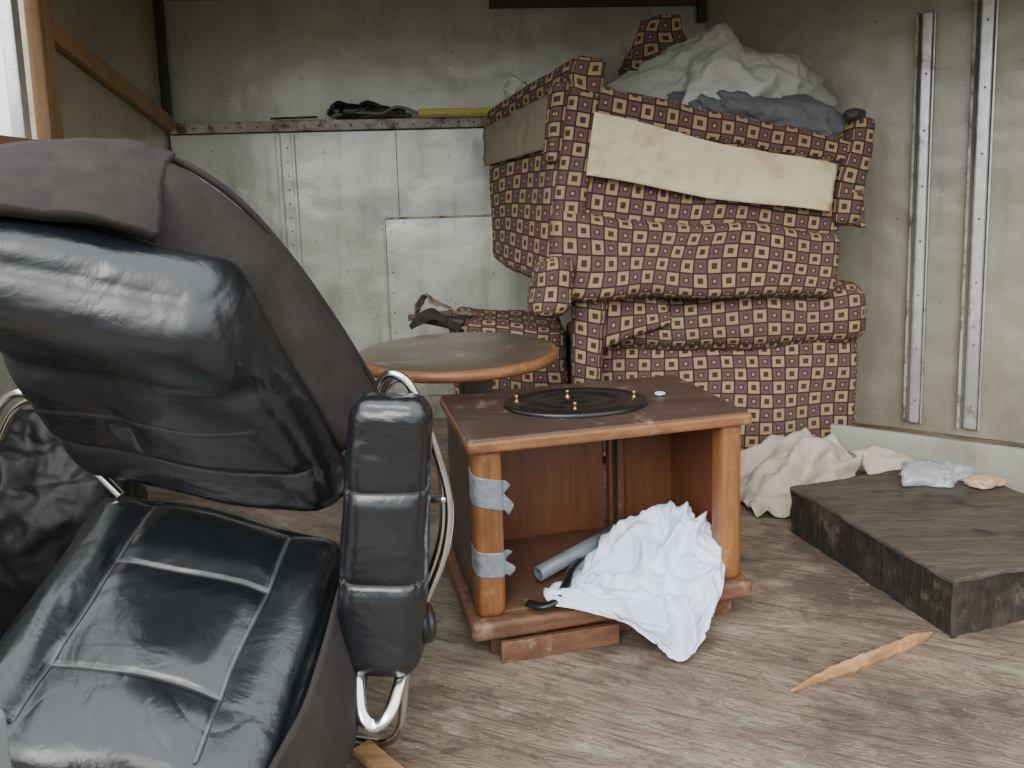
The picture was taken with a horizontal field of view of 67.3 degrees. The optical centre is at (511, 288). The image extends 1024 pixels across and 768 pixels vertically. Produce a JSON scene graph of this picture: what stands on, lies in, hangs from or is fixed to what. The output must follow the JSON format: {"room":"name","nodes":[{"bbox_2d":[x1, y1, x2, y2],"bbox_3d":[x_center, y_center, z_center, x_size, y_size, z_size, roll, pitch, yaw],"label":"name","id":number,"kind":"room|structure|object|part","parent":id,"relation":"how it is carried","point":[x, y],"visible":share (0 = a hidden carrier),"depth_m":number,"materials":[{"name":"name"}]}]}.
{"room":"storage shed","nodes":[
{"label":"storage shed","id":0,"kind":"room"},
{"bbox_2d":[0,0,170,424],"bbox_3d":[-1.886,-0.180,2.741,0.050,2.480,3.503,-2,7,-2],"label":"wall","id":1,"kind":"structure","parent":0,"point":[122,33],"depth_m":3.65,"materials":[{"name":"brown wood"}]},
{"bbox_2d":[0,0,172,143],"bbox_3d":[-1.883,-0.991,3.110,0.125,0.960,2.430,-2,7,-2],"label":"frame","id":2,"kind":"object","parent":1,"relation":"attached to","point":[44,34],"visible":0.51,"depth_m":3.04,"materials":[{"name":"wood"}]},
{"bbox_3d":[-1.821,-0.489,2.573,0.082,0.070,1.240,-2,7,-2],"label":"sill rail","id":3,"kind":"part","parent":2,"relation":"part of","materials":[{"name":"brown wood"}]},
{"bbox_3d":[-1.903,-0.990,3.720,0.040,0.351,1.218,-2,7,-3],"label":"rail","id":4,"kind":"part","parent":2,"relation":"part of","materials":[{"name":"brown wood"}]},
{"bbox_2d":[153,0,172,116],"bbox_3d":[-1.944,-1.275,4.286,0.040,0.680,0.051,-2,7,0],"label":"trim","id":5,"kind":"structure","parent":1,"relation":"attached to","point":[161,40],"depth_m":4.27,"materials":[{"name":"black metal"}]},
{"bbox_2d":[163,0,193,0],"bbox_3d":[0.378,-1.579,3.183,4.750,0.045,2.900,-2,7,0],"label":"ceiling","id":6,"kind":"structure","parent":0,"point":[163,0],"depth_m":4.35,"materials":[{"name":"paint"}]},
{"bbox_2d":[163,0,704,135],"bbox_3d":[-0.388,-0.454,4.608,3.221,2.480,0.060,-2,7,-4],"label":"wall","id":7,"kind":"structure","parent":0,"point":[229,60],"depth_m":4.44,"materials":[{"name":"grey metal"}]},
{"bbox_2d":[168,116,572,418],"bbox_3d":[-0.378,-0.106,4.579,3.091,1.793,0.078,-2,7,-4],"label":"panel","id":8,"kind":"object","parent":7,"relation":"attached to","point":[378,221],"visible":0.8,"depth_m":4.50,"materials":[{"name":"grey metal"}]},
{"bbox_2d":[270,116,317,119],"bbox_3d":[-1.244,-0.977,4.389,0.270,0.014,0.012,-2,7,0],"label":"metal rod","id":9,"kind":"object","parent":8,"relation":"on","point":[300,117],"visible":1,"depth_m":4.38,"materials":[{"name":"black metal"}]},
{"bbox_3d":[-0.978,-0.945,4.439,1.940,0.060,0.073,-2,7,-4],"label":"rail","id":10,"kind":"part","parent":8,"relation":"part of","materials":[{"name":"grey metal"}]},
{"bbox_2d":[326,100,417,118],"bbox_3d":[-0.796,-1.030,4.402,0.537,0.106,0.075,-2,7,0],"label":"bundle","id":11,"kind":"object","parent":8,"relation":"on","point":[339,109],"visible":1,"depth_m":4.38,"materials":[{"name":"black fabric"}]},
{"bbox_3d":[-0.795,-0.993,4.419,0.430,0.020,0.040,-2,7,0],"label":"blade","id":12,"kind":"part","parent":11,"relation":"part of","materials":[{"name":"black metal"}]},
{"bbox_3d":[-0.779,-1.015,4.386,0.505,0.058,0.039,-2,7,-2],"label":"cord","id":13,"kind":"part","parent":11,"relation":"part of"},
{"bbox_2d":[418,108,489,114],"bbox_3d":[-0.320,-1.006,4.359,0.421,0.039,0.020,-2,7,-3],"label":"bar","id":14,"kind":"object","parent":8,"relation":"on","point":[436,111],"visible":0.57,"depth_m":4.35,"materials":[{"name":"paint"}]},
{"bbox_3d":[-0.227,0.102,4.600,1.000,1.070,0.014,-2,7,-4],"label":"patch panel","id":15,"kind":"part","parent":8,"relation":"part of","materials":[{"name":"grey metal"}]},
{"bbox_2d":[489,0,697,8],"bbox_3d":[0.502,-1.678,4.474,1.271,0.070,0.028,-2,7,-4],"label":"trim header","id":16,"kind":"object","parent":7,"relation":"attached to","point":[493,4],"visible":1,"depth_m":4.46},
{"bbox_2d":[697,0,705,22],"bbox_3d":[1.111,-1.651,4.513,0.045,0.170,0.036,-2,7,-4],"label":"trim","id":17,"kind":"structure","parent":7,"relation":"attached to","point":[701,7],"depth_m":4.50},
{"bbox_2d":[147,418,1023,767],"bbox_3d":[0.232,1.085,2.351,6.800,0.060,5.600,-2,7,0],"label":"floor","id":18,"kind":"structure","parent":0,"point":[644,707],"depth_m":2.08,"materials":[{"name":"brown wood"}]},
{"bbox_2d":[0,709,11,767],"bbox_3d":[-0.833,0.917,1.046,0.280,0.655,0.140,-2,7,0],"label":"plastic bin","id":19,"kind":"object","parent":18,"relation":"on","point":[5,758],"visible":1,"depth_m":1.06,"materials":[{"name":"grey plastic"}]},
{"bbox_2d":[0,409,147,639],"bbox_3d":[-1.499,0.728,2.512,0.597,0.710,0.538,-2,7,0],"label":"garbage bag","id":20,"kind":"object","parent":18,"relation":"on","point":[44,499],"visible":0.32,"depth_m":2.30,"materials":[{"name":"black plastic"}]},
{"bbox_2d":[0,137,453,767],"bbox_3d":[-0.812,0.415,1.711,1.346,1.488,0.936,-2,7,0],"label":"leather recliner","id":21,"kind":"object","parent":18,"relation":"on","point":[155,325],"visible":1,"depth_m":1.62,"materials":[{"name":"black leather"}]},
{"bbox_2d":[0,495,340,767],"bbox_3d":[-0.747,0.793,1.714,0.719,0.462,0.775,-2,7,0],"label":"seat cushion","id":22,"kind":"object","parent":21,"relation":"on","point":[163,633],"depth_m":1.59,"materials":[{"name":"black leather"}]},
{"bbox_2d":[0,217,344,511],"bbox_3d":[-0.754,0.186,1.694,0.702,0.727,0.570,-2,7,0],"label":"cushion","id":23,"kind":"object","parent":21,"relation":"on","point":[197,357],"depth_m":1.59,"materials":[{"name":"black leather"}]},
{"bbox_3d":[-0.202,0.769,1.786,0.053,0.101,0.100,-2,7,0],"label":"tilt knob","id":24,"kind":"part","parent":21,"relation":"part of","materials":[{"name":"black plastic"}]},
{"bbox_2d":[353,739,403,767],"bbox_3d":[-0.317,1.117,1.818,0.141,0.020,0.050,5,10,45],"label":"wood offcut","id":25,"kind":"object","parent":18,"relation":"on","point":[368,753],"visible":0.98,"depth_m":1.82,"materials":[{"name":"brown wood"}]},
{"bbox_2d":[359,332,557,556],"bbox_3d":[-0.202,0.606,3.026,0.784,0.752,0.784,-2,7,0],"label":"round pedestal table","id":26,"kind":"object","parent":18,"relation":"on","point":[472,360],"visible":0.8,"depth_m":2.87,"materials":[{"name":"brown wood"}]},
{"bbox_2d":[439,375,751,663],"bbox_3d":[0.253,0.700,2.505,0.897,0.665,0.566,-3,7,-14],"label":"base cabinet","id":27,"kind":"object","parent":18,"relation":"on","point":[527,490],"depth_m":2.40,"materials":[{"name":"brown wood"}]},
{"bbox_3d":[-0.071,0.700,2.231,0.088,0.512,0.080,-3,7,-13],"label":"post","id":28,"kind":"part","parent":27,"relation":"part of","materials":[{"name":"brown wood"}]},
{"bbox_3d":[0.064,0.637,2.710,0.540,0.512,0.015,-3,7,-13],"label":"panel","id":29,"kind":"part","parent":27,"relation":"part of","materials":[{"name":"brown wood"}]},
{"bbox_3d":[0.155,0.897,2.329,0.089,0.058,0.267,4,9,40],"label":"curved handle","id":30,"kind":"part","parent":27,"relation":"part of","materials":[{"name":"black metal"}]},
{"bbox_2d":[533,524,613,580],"bbox_3d":[0.218,0.848,2.487,0.362,0.074,0.046,-7,9,-39],"label":"pvc pipe","id":31,"kind":"object","parent":27,"relation":"on","point":[553,565],"visible":0.69,"depth_m":2.43,"materials":[{"name":"grey plastic"}]},
{"bbox_2d":[504,387,647,417],"bbox_3d":[0.206,0.352,2.477,0.466,0.034,0.327,-2,7,0],"label":"turntable","id":32,"kind":"object","parent":27,"relation":"on","point":[578,402],"visible":1,"depth_m":2.45,"materials":[{"name":"black plastic"}]},
{"bbox_3d":[0.258,0.932,2.544,0.897,0.059,0.527,-3,7,-13],"label":"moulding","id":33,"kind":"part","parent":27,"relation":"part of","materials":[{"name":"brown wood"}]},
{"bbox_2d":[544,500,724,661],"bbox_3d":[0.405,0.867,2.369,0.460,0.329,0.522,2,8,30],"label":"cloth","id":34,"kind":"object","parent":27,"relation":"in","point":[659,572],"visible":0.95,"depth_m":2.32,"materials":[{"name":"white fabric"}]},
{"bbox_3d":[0.464,0.614,2.796,0.250,0.512,0.035,-3,7,-13],"label":"panel","id":35,"kind":"part","parent":27,"relation":"part of","materials":[{"name":"brown wood"}]},
{"bbox_2d":[654,391,665,395],"bbox_3d":[0.489,0.346,2.546,0.032,0.014,0.032,-7,9,-35],"label":"paper scrap","id":36,"kind":"object","parent":27,"relation":"on","point":[658,393],"visible":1,"depth_m":2.54,"materials":[{"name":"white paper"}]},
{"bbox_3d":[0.670,0.656,2.409,0.075,0.512,0.080,-3,7,-13],"label":"post","id":37,"kind":"part","parent":27,"relation":"part of","materials":[{"name":"brown wood"}]},
{"bbox_2d":[408,279,865,456],"bbox_3d":[0.602,0.361,3.909,2.263,0.976,0.860,-2,7,0],"label":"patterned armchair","id":38,"kind":"object","parent":18,"relation":"on","point":[788,361],"visible":0.64,"depth_m":3.70,"materials":[{"name":"fabric"}]},
{"bbox_3d":[-0.411,0.134,3.894,0.233,0.049,0.030,-1,7,5],"label":"frame rail","id":39,"kind":"part","parent":38,"relation":"part of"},
{"bbox_3d":[-0.008,0.475,4.072,0.622,0.719,0.466,-2,7,0],"label":"arm","id":40,"kind":"part","parent":38,"relation":"part of","materials":[{"name":"fabric"}]},
{"bbox_3d":[0.360,0.384,3.602,0.198,0.934,0.203,-2,7,0],"label":"arm","id":41,"kind":"part","parent":38,"relation":"part of","materials":[{"name":"fabric"}]},
{"bbox_2d":[483,55,873,313],"bbox_3d":[0.786,-0.525,3.816,1.749,1.138,0.885,-3,7,-10],"label":"patterned armchair","id":42,"kind":"object","parent":38,"relation":"on","point":[597,190],"visible":1,"depth_m":3.48,"materials":[{"name":"fabric"}]},
{"bbox_2d":[503,75,526,98],"bbox_3d":[0.023,-0.994,3.912,0.140,0.183,0.107,-2,7,0],"label":"paper","id":43,"kind":"object","parent":42,"relation":"on","point":[514,84],"visible":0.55,"depth_m":3.88,"materials":[{"name":"paper"}]},
{"bbox_3d":[0.117,-0.940,3.738,0.158,0.256,0.749,-6,8,-34],"label":"rail","id":44,"kind":"part","parent":42,"relation":"part of","materials":[{"name":"fabric"}]},
{"bbox_3d":[0.337,-0.929,3.423,0.151,0.200,0.154,-3,7,-11],"label":"corner knob","id":45,"kind":"part","parent":42,"relation":"part of","materials":[{"name":"fabric"}]},
{"bbox_3d":[0.913,-0.567,3.464,1.194,0.471,0.043,-3,7,-8],"label":"lining panel","id":46,"kind":"part","parent":42,"relation":"part of","materials":[{"name":"beige fabric"}]},
{"bbox_2d":[606,23,836,110],"bbox_3d":[1.072,-0.982,3.888,1.211,0.693,0.602,-2,7,0],"label":"blanket","id":47,"kind":"object","parent":42,"relation":"on","point":[711,60],"visible":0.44,"depth_m":3.71,"materials":[{"name":"white fabric"}]},
{"bbox_2d":[620,14,684,75],"bbox_3d":[0.717,-1.234,3.910,0.341,0.326,0.163,-1,7,4],"label":"patterned fabric","id":48,"kind":"object","parent":47,"relation":"on","point":[654,37],"visible":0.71,"depth_m":3.86,"materials":[{"name":"brown fabric"}]},
{"bbox_3d":[0.956,-0.748,3.542,1.390,0.416,0.133,-3,7,-8],"label":"rail","id":49,"kind":"part","parent":42,"relation":"part of","materials":[{"name":"fabric"}]},
{"bbox_2d":[667,90,842,134],"bbox_3d":[1.193,-0.836,3.720,0.887,0.293,0.323,-2,7,0],"label":"cloth","id":50,"kind":"object","parent":42,"relation":"on","point":[800,112],"visible":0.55,"depth_m":3.60,"materials":[{"name":"grey fabric"}]},
{"bbox_2d":[538,584,998,729],"bbox_3d":[1.027,0.967,2.705,2.256,0.041,1.554,-2,7,0],"label":"debris","id":51,"kind":"object","parent":18,"relation":"on","point":[866,584],"visible":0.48,"depth_m":1.99,"materials":[{"name":"brown wood"}]},
{"bbox_2d":[740,427,863,517],"bbox_3d":[1.229,0.783,3.329,0.586,0.231,0.505,-2,7,0],"label":"cloth","id":52,"kind":"object","parent":18,"relation":"on","point":[769,468],"visible":0.78,"depth_m":3.31,"materials":[{"name":"beige fabric"}]},
{"bbox_2d":[791,632,933,692],"bbox_3d":[0.999,1.040,2.159,0.568,0.051,0.028,-5,8,-25],"label":"stick","id":53,"kind":"object","parent":18,"relation":"on","point":[859,662],"visible":1,"depth_m":2.14,"materials":[{"name":"brown wood"}]},
{"bbox_2d":[849,444,916,473],"bbox_3d":[1.714,0.785,3.324,0.476,0.159,0.169,1,8,21],"label":"cloth","id":54,"kind":"object","parent":18,"relation":"on","point":[877,459],"visible":0.41,"depth_m":3.36,"materials":[{"name":"fabric"}]},
{"bbox_2d":[790,470,1023,638],"bbox_3d":[1.551,0.877,2.735,0.769,0.193,0.787,-4,7,-16],"label":"wooden platform","id":55,"kind":"object","parent":18,"relation":"on","point":[953,557],"visible":0.85,"depth_m":2.57,"materials":[{"name":"brown wood"}]},
{"bbox_3d":[1.550,0.794,2.726,0.766,0.026,0.786,-4,7,-16],"label":"lid","id":56,"kind":"part","parent":55,"relation":"part of","materials":[{"name":"brown wood"}]},
{"bbox_2d":[898,460,976,487],"bbox_3d":[1.659,0.710,2.994,0.342,0.067,0.193,-2,7,0],"label":"plastic wrapper","id":57,"kind":"object","parent":55,"relation":"on","point":[945,474],"visible":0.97,"depth_m":2.96,"materials":[{"name":"white plastic"}]},
{"bbox_2d":[963,474,1007,488],"bbox_3d":[1.802,0.727,2.923,0.162,0.039,0.080,-2,7,0],"label":"wrapper","id":58,"kind":"object","parent":55,"relation":"on","point":[981,481],"visible":1,"depth_m":2.91,"materials":[{"name":"beige paper"}]},
{"bbox_2d":[830,423,1023,492],"bbox_3d":[2.082,0.775,3.339,1.315,0.205,0.030,3,8,33],"label":"board","id":59,"kind":"object","parent":18,"relation":"on","point":[1006,462],"visible":0.45,"depth_m":3.41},
{"bbox_2d":[705,0,1023,443],"bbox_3d":[1.977,-0.473,4.191,1.884,2.480,0.049,3,8,33],"label":"wall","id":60,"kind":"structure","parent":0,"point":[863,51],"depth_m":4.06,"materials":[{"name":"grey paint"}]},
{"bbox_2d":[902,10,936,423],"bbox_3d":[2.139,-0.343,4.040,0.090,2.150,0.053,3,8,33],"label":"metal wall rail","id":61,"kind":"object","parent":60,"relation":"attached to","point":[926,22],"visible":1,"depth_m":4.03,"materials":[{"name":"silver metal"}]},
{"bbox_2d":[956,0,998,430],"bbox_3d":[2.353,-0.466,3.883,0.105,2.420,0.053,3,8,33],"label":"metal wall rail","id":62,"kind":"object","parent":60,"relation":"attached to","point":[986,12],"visible":1,"depth_m":3.88,"materials":[{"name":"silver metal"}]}
]}

